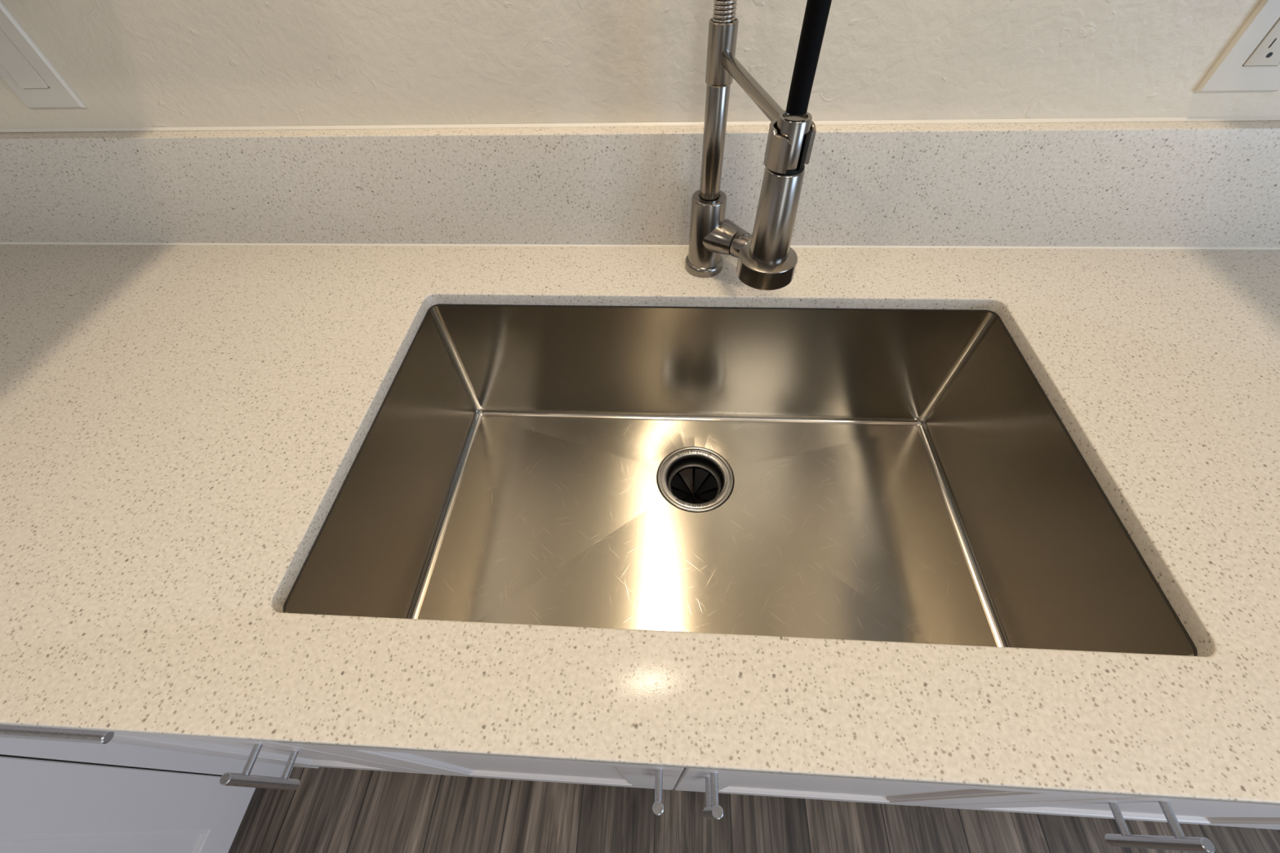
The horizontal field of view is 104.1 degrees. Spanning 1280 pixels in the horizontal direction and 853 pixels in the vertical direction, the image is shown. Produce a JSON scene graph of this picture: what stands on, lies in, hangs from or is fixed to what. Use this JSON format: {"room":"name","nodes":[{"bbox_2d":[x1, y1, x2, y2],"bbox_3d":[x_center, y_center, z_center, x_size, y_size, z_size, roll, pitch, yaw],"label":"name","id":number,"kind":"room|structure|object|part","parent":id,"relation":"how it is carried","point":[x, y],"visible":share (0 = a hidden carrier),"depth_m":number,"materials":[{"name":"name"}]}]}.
{"room":"kitchen","nodes":[
{"label":"kitchen","id":0,"kind":"room"},
{"bbox_2d":[0,0,1279,128],"bbox_3d":[0.135,-0.500,0.522,5.400,2.400,0.100,1,52,3],"label":"wall","id":1,"kind":"structure","parent":0,"point":[131,63],"depth_m":0.56,"materials":[{"name":"beige paint"}]},
{"bbox_2d":[0,0,86,108],"bbox_3d":[-0.742,-0.439,0.588,0.076,0.115,0.009,1,52,3],"label":"light switch","id":2,"kind":"object","parent":1,"relation":"attached to","point":[24,68],"visible":1,"depth_m":0.60,"materials":[{"name":"white plastic"}]},
{"bbox_2d":[0,120,1279,247],"bbox_3d":[0.113,-0.314,0.662,3.050,0.151,0.023,1,52,3],"label":"backsplash","id":3,"kind":"structure","parent":1,"relation":"attached to","point":[1209,184],"depth_m":0.65,"materials":[{"name":"stone"}]},
{"bbox_2d":[0,115,1279,132],"bbox_3d":[0.111,-0.369,0.608,3.030,0.003,0.003,1,52,3],"label":"strip","id":4,"kind":"object","parent":3,"relation":"on","point":[1195,118],"visible":1,"depth_m":0.61,"materials":[{"name":"beige stone"}]},
{"bbox_2d":[1194,0,1279,92],"bbox_3d":[0.660,-0.407,0.506,0.085,0.119,0.007,1,52,3],"label":"power outlet","id":5,"kind":"object","parent":1,"relation":"attached to","point":[1251,61],"visible":1,"depth_m":0.53,"materials":[{"name":"white plastic"}]},
{"bbox_2d":[1242,17,1279,65],"bbox_3d":[0.659,-0.407,0.506,0.033,0.068,0.006,1,52,3],"label":"receptacle","id":6,"kind":"object","parent":5,"relation":"attached to","point":[1264,49],"depth_m":0.52,"materials":[{"name":"white plastic"}]},
{"bbox_2d":[2,755,1279,852],"bbox_3d":[0.065,1.800,0.283,5.400,0.050,4.023,1,52,3],"label":"floor","id":7,"kind":"structure","parent":0,"point":[331,810],"depth_m":1.02,"materials":[{"name":"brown wood"}]},
{"bbox_2d":[0,755,255,852],"bbox_3d":[-1.081,0.698,0.595,0.580,0.881,0.518,1,52,3],"label":"dishwasher","id":8,"kind":"object","parent":7,"relation":"on","point":[46,806],"visible":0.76,"depth_m":0.74,"materials":[{"name":"white paint"}]},
{"bbox_2d":[0,737,318,778],"bbox_3d":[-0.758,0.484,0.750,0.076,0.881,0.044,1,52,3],"label":"drawer","id":9,"kind":"object","parent":7,"relation":"on","point":[114,753],"visible":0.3,"depth_m":0.77,"materials":[{"name":"white paint"}]},
{"bbox_2d":[0,724,439,790],"bbox_3d":[-0.548,0.274,0.907,0.313,0.881,0.621,1,52,3],"label":"base cabinet","id":10,"kind":"object","parent":7,"relation":"on","point":[291,756],"visible":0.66,"depth_m":0.64,"materials":[{"name":"white paint"}]},
{"bbox_3d":[-0.534,0.268,0.445,0.136,0.010,0.019,1,52,3],"label":"handle","id":11,"kind":"part","parent":10,"relation":"part of","materials":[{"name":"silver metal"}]},
{"bbox_3d":[-0.454,0.418,0.612,0.012,0.136,0.042,1,52,3],"label":"handle","id":12,"kind":"part","parent":10,"relation":"part of","materials":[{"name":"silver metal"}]},
{"bbox_3d":[-0.561,0.502,0.777,0.310,0.609,0.019,1,52,3],"label":"door","id":13,"kind":"part","parent":10,"relation":"part of","materials":[{"name":"white paint"}]},
{"bbox_2d":[919,796,1279,852],"bbox_3d":[0.803,0.307,0.831,0.541,0.881,0.621,1,52,3],"label":"drawer","id":14,"kind":"object","parent":7,"relation":"on","point":[1173,811],"visible":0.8,"depth_m":0.70,"materials":[{"name":"white paint"}]},
{"bbox_3d":[0.790,0.535,0.701,0.538,0.609,0.019,1,52,3],"label":"door","id":15,"kind":"part","parent":14,"relation":"part of","materials":[{"name":"white paint"}]},
{"bbox_3d":[0.563,0.443,0.554,0.012,0.136,0.042,1,52,3],"label":"handle","id":16,"kind":"part","parent":14,"relation":"part of","materials":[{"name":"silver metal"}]},
{"bbox_2d":[1226,826,1279,830],"bbox_3d":[1.344,0.304,0.813,0.539,0.881,0.580,1,52,3],"label":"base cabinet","id":17,"kind":"object","parent":7,"relation":"on","point":[1264,828],"visible":0.03,"depth_m":0.89,"materials":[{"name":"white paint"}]},
{"bbox_3d":[-1.122,1.297,0.129,0.580,0.881,0.999,1,52,3],"label":"base cabinet","id":18,"kind":"object","parent":7,"relation":"on","visible":0},
{"bbox_2d":[0,244,1279,805],"bbox_3d":[0.056,0.605,0.054,3.050,0.018,2.223,1,52,3],"label":"countertop","id":19,"kind":"structure","parent":18,"relation":"on","point":[181,426],"depth_m":0.45,"materials":[{"name":"stone"}]},
{"bbox_2d":[0,242,1279,249],"bbox_3d":[0.115,-0.258,0.713,3.030,0.002,0.002,1,52,3],"label":"bead","id":20,"kind":"object","parent":19,"relation":"on","point":[73,243],"visible":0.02,"depth_m":0.72},
{"bbox_2d":[283,303,1197,656],"bbox_3d":[0.078,0.107,0.659,0.787,0.324,0.465,1,52,3],"label":"sink","id":21,"kind":"object","parent":19,"relation":"in","point":[894,475],"visible":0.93,"depth_m":0.69,"materials":[{"name":"silver metal"}]},
{"bbox_2d":[684,0,831,290],"bbox_3d":[0.111,-0.339,0.397,0.078,0.599,0.230,-11,52,-6],"label":"kitchen faucet","id":22,"kind":"object","parent":19,"relation":"on","point":[766,260],"visible":1,"depth_m":0.46,"materials":[{"name":"silver metal"}]},
{"bbox_3d":[0.123,-0.244,0.633,0.026,0.027,0.046,-13,53,-8],"label":"lever","id":23,"kind":"part","parent":22,"relation":"part of","materials":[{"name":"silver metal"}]},
{"bbox_3d":[0.099,-0.302,0.445,0.011,0.017,0.149,-11,52,-7],"label":"support arm","id":24,"kind":"part","parent":22,"relation":"part of","materials":[{"name":"silver metal"}]}
]}

